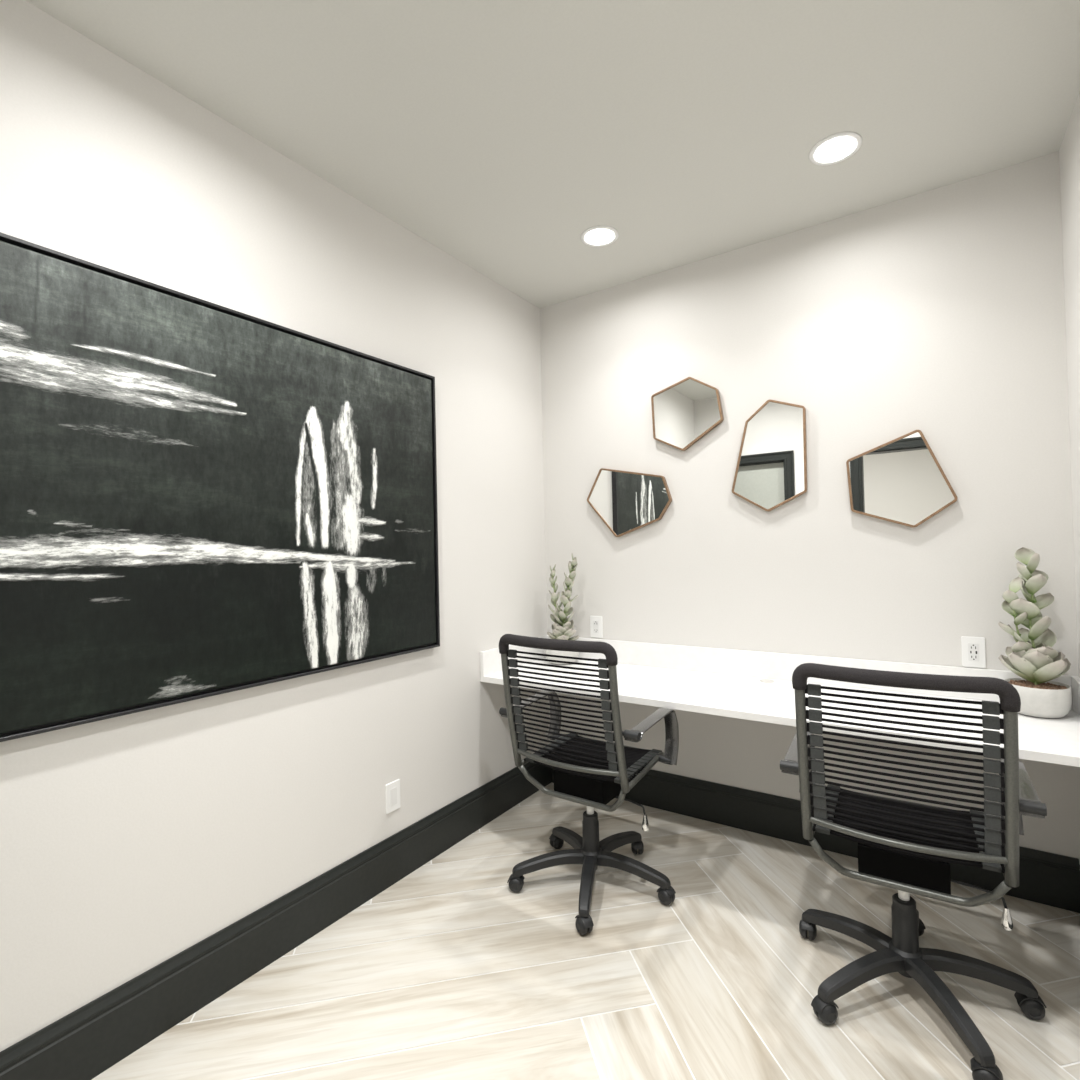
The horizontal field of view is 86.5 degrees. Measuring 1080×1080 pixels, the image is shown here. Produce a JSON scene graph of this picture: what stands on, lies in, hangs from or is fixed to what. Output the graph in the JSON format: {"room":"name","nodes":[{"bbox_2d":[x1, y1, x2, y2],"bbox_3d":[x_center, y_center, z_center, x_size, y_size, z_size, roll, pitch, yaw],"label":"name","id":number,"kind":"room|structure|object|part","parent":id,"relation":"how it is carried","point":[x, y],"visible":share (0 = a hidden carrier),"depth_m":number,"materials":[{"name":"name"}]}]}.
{"room":"home office","nodes":[
{"label":"home office","id":0,"kind":"room"},
{"bbox_2d":[0,0,549,1051],"bbox_3d":[-1.470,0.019,1.221,0.120,2.750,5.440,-2,-1,34],"label":"wall","id":1,"kind":"structure","parent":0,"point":[128,842],"depth_m":1.86,"materials":[{"name":"paint"}]},
{"bbox_2d":[0,232,439,741],"bbox_3d":[-0.940,-0.129,1.876,0.035,1.205,1.679,-2,-1,34],"label":"framed painting","id":2,"kind":"object","parent":1,"relation":"attached to","point":[199,498],"visible":1,"depth_m":1.69,"materials":[{"name":"black wood"}]},
{"bbox_2d":[0,762,550,1079],"bbox_3d":[-0.695,1.299,2.187,0.018,0.186,2.730,-2,-1,34],"label":"baseboard","id":3,"kind":"structure","parent":1,"relation":"attached to","point":[91,1039],"depth_m":1.80,"materials":[{"name":"black paint"}]},
{"bbox_2d":[385,779,399,813],"bbox_3d":[-0.601,1.050,2.349,0.007,0.118,0.074,-2,-1,34],"label":"wall outlet","id":4,"kind":"object","parent":1,"relation":"attached to","point":[392,790],"visible":1,"depth_m":2.35,"materials":[{"name":"white plastic"}]},
{"bbox_2d":[390,787,396,805],"bbox_3d":[-0.599,1.050,2.348,0.002,0.068,0.034,-2,-1,34],"label":"socket","id":5,"kind":"object","parent":4,"relation":"attached to","point":[393,790],"depth_m":2.35,"materials":[{"name":"white plastic"}]},
{"bbox_2d":[26,0,1079,308],"bbox_3d":[-0.506,-1.468,0.574,2.523,0.160,5.440,-2,-1,34],"label":"ceiling","id":6,"kind":"structure","parent":0,"point":[496,133],"depth_m":1.81,"materials":[{"name":"paint"}]},
{"bbox_2d":[581,226,618,246],"bbox_3d":[0.269,-1.394,2.595,0.170,0.050,0.170,-2,-1,34],"label":"recessed light","id":7,"kind":"object","parent":6,"relation":"in","point":[596,236],"visible":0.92,"depth_m":2.60,"materials":[{"name":"white glass"}]},
{"bbox_2d":[809,132,861,165],"bbox_3d":[1.056,-1.420,2.054,0.170,0.050,0.170,-2,-1,34],"label":"recessed light","id":8,"kind":"object","parent":6,"relation":"in","point":[835,148],"visible":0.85,"depth_m":2.06,"materials":[{"name":"white glass"}]},
{"bbox_2d":[92,782,1079,1079],"bbox_3d":[-0.442,1.386,0.529,2.283,0.050,5.200,-2,-1,34],"label":"floor","id":9,"kind":"structure","parent":0,"point":[448,972],"depth_m":1.77,"materials":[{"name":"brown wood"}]},
{"bbox_2d":[499,634,678,934],"bbox_3d":[0.220,0.864,2.307,0.630,1.017,0.642,-2,-1,35],"label":"office chair","id":10,"kind":"object","parent":9,"relation":"on","point":[589,772],"visible":1,"depth_m":2.19,"materials":[{"name":"black plastic"}]},
{"bbox_3d":[-0.029,0.786,2.456,0.050,0.227,0.374,-2,-1,35],"label":"armrest","id":11,"kind":"part","parent":10,"relation":"part of","materials":[{"name":"grey metal"}]},
{"bbox_3d":[0.036,1.286,2.278,0.292,0.086,0.050,-1,-1,-8],"label":"leg","id":12,"kind":"part","parent":10,"relation":"part of","materials":[{"name":"black plastic"}]},
{"bbox_3d":[0.068,0.629,2.119,0.502,0.534,0.148,-2,-1,35],"label":"frame","id":13,"kind":"part","parent":10,"relation":"part of","materials":[{"name":"grey metal"}]},
{"bbox_3d":[0.131,1.287,2.457,0.050,0.086,0.292,-1,-1,-26],"label":"leg","id":14,"kind":"part","parent":10,"relation":"part of","materials":[{"name":"black plastic"}]},
{"bbox_3d":[0.176,1.281,2.133,0.050,0.086,0.292,-1,-1,10],"label":"leg","id":15,"kind":"part","parent":10,"relation":"part of","materials":[{"name":"black plastic"}]},
{"bbox_3d":[0.224,0.936,2.326,0.491,0.150,0.417,-2,-1,35],"label":"seat frame","id":16,"kind":"part","parent":10,"relation":"part of","materials":[{"name":"grey metal"}]},
{"bbox_3d":[0.330,1.282,2.421,0.292,0.086,0.050,0,-1,-44],"label":"leg","id":17,"kind":"part","parent":10,"relation":"part of","materials":[{"name":"black plastic"}]},
{"bbox_3d":[0.328,1.015,2.206,0.185,0.042,0.011,-2,-1,42],"label":"lever","id":18,"kind":"part","parent":10,"relation":"part of","materials":[{"name":"black plastic"}]},
{"bbox_3d":[0.358,1.278,2.221,0.292,0.086,0.050,-2,-1,28],"label":"leg","id":19,"kind":"part","parent":10,"relation":"part of","materials":[{"name":"black plastic"}]},
{"bbox_3d":[0.424,0.771,2.138,0.050,0.227,0.374,-2,-1,35],"label":"armrest","id":20,"kind":"part","parent":10,"relation":"part of","materials":[{"name":"grey metal"}]},
{"bbox_2d":[780,663,1046,1079],"bbox_3d":[1.101,0.844,1.728,0.645,1.001,0.634,-2,-1,32],"label":"office chair","id":21,"kind":"object","parent":9,"relation":"on","point":[907,847],"visible":1,"depth_m":1.59,"materials":[{"name":"black plastic"}]},
{"bbox_3d":[0.849,0.773,1.872,0.050,0.227,0.374,-2,-1,32],"label":"armrest","id":22,"kind":"part","parent":21,"relation":"part of","materials":[{"name":"grey metal"}]},
{"bbox_3d":[0.988,1.258,1.846,0.050,0.086,0.292,-1,-1,-36],"label":"leg","id":23,"kind":"part","parent":21,"relation":"part of","materials":[{"name":"black plastic"}]},
{"bbox_3d":[0.925,1.257,1.654,0.292,0.086,0.050,-1,-1,-18],"label":"leg","id":24,"kind":"part","parent":21,"relation":"part of","materials":[{"name":"black plastic"}]},
{"bbox_3d":[0.963,0.616,1.540,0.502,0.534,0.148,-2,-1,32],"label":"frame","id":25,"kind":"part","parent":21,"relation":"part of","materials":[{"name":"grey metal"}]},
{"bbox_3d":[1.108,0.923,1.754,0.491,0.150,0.417,-2,-1,32],"label":"seat frame","id":26,"kind":"part","parent":21,"relation":"part of","materials":[{"name":"grey metal"}]},
{"bbox_3d":[1.089,1.251,1.535,0.050,0.086,0.292,-1,-1,0],"label":"leg","id":27,"kind":"part","parent":21,"relation":"part of","materials":[{"name":"black plastic"}]},
{"bbox_3d":[1.252,1.249,1.654,0.292,0.086,0.050,-2,-1,18],"label":"leg","id":28,"kind":"part","parent":21,"relation":"part of","materials":[{"name":"black plastic"}]},
{"bbox_3d":[1.217,1.002,1.639,0.185,0.042,0.011,-2,-1,39],"label":"lever","id":29,"kind":"part","parent":21,"relation":"part of","materials":[{"name":"silver metal"}]},
{"bbox_3d":[1.318,0.758,1.576,0.050,0.227,0.374,-2,-1,32],"label":"armrest","id":30,"kind":"part","parent":21,"relation":"part of","materials":[{"name":"grey metal"}]},
{"bbox_2d":[540,151,1079,864],"bbox_3d":[1.011,-0.012,2.758,2.283,2.750,0.120,-2,-1,34],"label":"wall","id":31,"kind":"structure","parent":0,"point":[939,313],"depth_m":2.50,"materials":[{"name":"paint"}]},
{"bbox_2d":[590,616,602,637],"bbox_3d":[0.309,0.477,3.153,0.074,0.118,0.007,-2,-1,34],"label":"wall outlet","id":32,"kind":"object","parent":31,"relation":"attached to","point":[596,629],"visible":1,"depth_m":3.15,"materials":[{"name":"white plastic"}]},
{"bbox_2d":[593,621,598,632],"bbox_3d":[0.307,0.477,3.151,0.034,0.068,0.003,-2,-1,34],"label":"socket","id":33,"kind":"object","parent":32,"relation":"attached to","point":[595,623],"depth_m":3.15,"materials":[{"name":"white plastic"}]},
{"bbox_2d":[587,468,671,536],"bbox_3d":[0.464,-0.205,3.034,0.482,0.376,0.024,-2,-1,34],"label":"wall mirror","id":34,"kind":"object","parent":31,"relation":"attached to","point":[627,502],"visible":1,"depth_m":3.03,"materials":[{"name":"gold metal"}]},
{"bbox_2d":[651,377,723,450],"bbox_3d":[0.729,-0.626,2.857,0.360,0.360,0.024,-2,-1,34],"label":"wall mirror","id":35,"kind":"object","parent":31,"relation":"attached to","point":[687,410],"visible":1,"depth_m":2.85,"materials":[{"name":"gold metal"}]},
{"bbox_2d":[732,400,807,511],"bbox_3d":[1.048,-0.387,2.642,0.330,0.511,0.024,-2,-1,34],"label":"wall mirror","id":36,"kind":"object","parent":31,"relation":"attached to","point":[771,471],"visible":1,"depth_m":2.62,"materials":[{"name":"gold metal"}]},
{"bbox_2d":[480,635,1079,766],"bbox_3d":[0.821,0.594,2.446,2.281,0.147,0.608,-2,-1,34],"label":"desk","id":37,"kind":"object","parent":31,"relation":"attached to","point":[741,684],"visible":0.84,"depth_m":2.37,"materials":[{"name":"white stone"}]},
{"bbox_2d":[545,553,578,664],"bbox_3d":[0.117,0.367,3.115,0.187,0.594,0.188,-1,-1,-16],"label":"potted succulent","id":38,"kind":"object","parent":37,"relation":"on","point":[562,628],"visible":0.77,"depth_m":3.08,"materials":[{"name":"green plant"}]},
{"bbox_2d":[545,649,578,664],"bbox_3d":[0.120,0.612,3.113,0.184,0.105,0.184,-2,-1,34],"label":"pot","id":39,"kind":"object","parent":38,"relation":"attached to","point":[552,652],"depth_m":3.04,"materials":[{"name":"ceramic"}]},
{"bbox_2d":[998,547,1071,717],"bbox_3d":[1.746,0.318,2.029,0.199,0.587,0.188,-2,-1,34],"label":"potted succulent","id":40,"kind":"object","parent":37,"relation":"on","point":[1032,658],"visible":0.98,"depth_m":2.01,"materials":[{"name":"green plant"}]},
{"bbox_3d":[1.722,0.305,2.039,0.062,0.420,0.012,-2,-1,31],"label":"stem","id":41,"kind":"part","parent":40,"relation":"part of","materials":[{"name":"green plant"}]},
{"bbox_2d":[1004,678,1071,717],"bbox_3d":[1.751,0.558,2.023,0.184,0.105,0.184,-2,-1,34],"label":"pot","id":42,"kind":"object","parent":40,"relation":"attached to","point":[1039,698],"depth_m":1.96,"materials":[{"name":"ceramic"}]},
{"bbox_2d":[549,637,1072,709],"bbox_3d":[0.985,0.580,2.691,2.240,0.119,0.019,-2,-1,34],"label":"backsplash","id":43,"kind":"structure","parent":31,"relation":"attached to","point":[769,665],"depth_m":2.65,"materials":[{"name":"white stone"}]},
{"bbox_2d":[551,768,1079,912],"bbox_3d":[1.001,1.269,2.681,2.247,0.186,0.018,-2,-1,34],"label":"baseboard","id":44,"kind":"structure","parent":31,"relation":"attached to","point":[1047,878],"depth_m":2.61,"materials":[{"name":"black paint"}]},
{"bbox_2d":[846,430,957,527],"bbox_3d":[1.475,-0.246,2.355,0.381,0.393,0.024,-2,-1,34],"label":"wall mirror","id":45,"kind":"object","parent":31,"relation":"attached to","point":[901,480],"visible":1,"depth_m":2.35,"materials":[{"name":"gold metal"}]},
{"bbox_2d":[961,636,985,667],"bbox_3d":[1.683,0.435,2.228,0.074,0.118,0.007,-2,-1,34],"label":"wall outlet","id":46,"kind":"object","parent":31,"relation":"attached to","point":[973,648],"visible":1,"depth_m":2.23,"materials":[{"name":"white plastic"}]},
{"bbox_2d":[968,643,978,660],"bbox_3d":[1.682,0.435,2.226,0.034,0.068,0.003,-2,-1,34],"label":"socket","id":47,"kind":"object","parent":46,"relation":"attached to","point":[973,648],"depth_m":2.23,"materials":[{"name":"white plastic"}]},
{"bbox_2d":[1059,91,1079,677],"bbox_3d":[0.523,-0.047,-0.119,0.120,2.750,5.440,-2,-1,34],"label":"wall","id":48,"kind":"structure","parent":0,"point":[1069,152],"depth_m":1.99,"materials":[{"name":"paint"}]}
]}

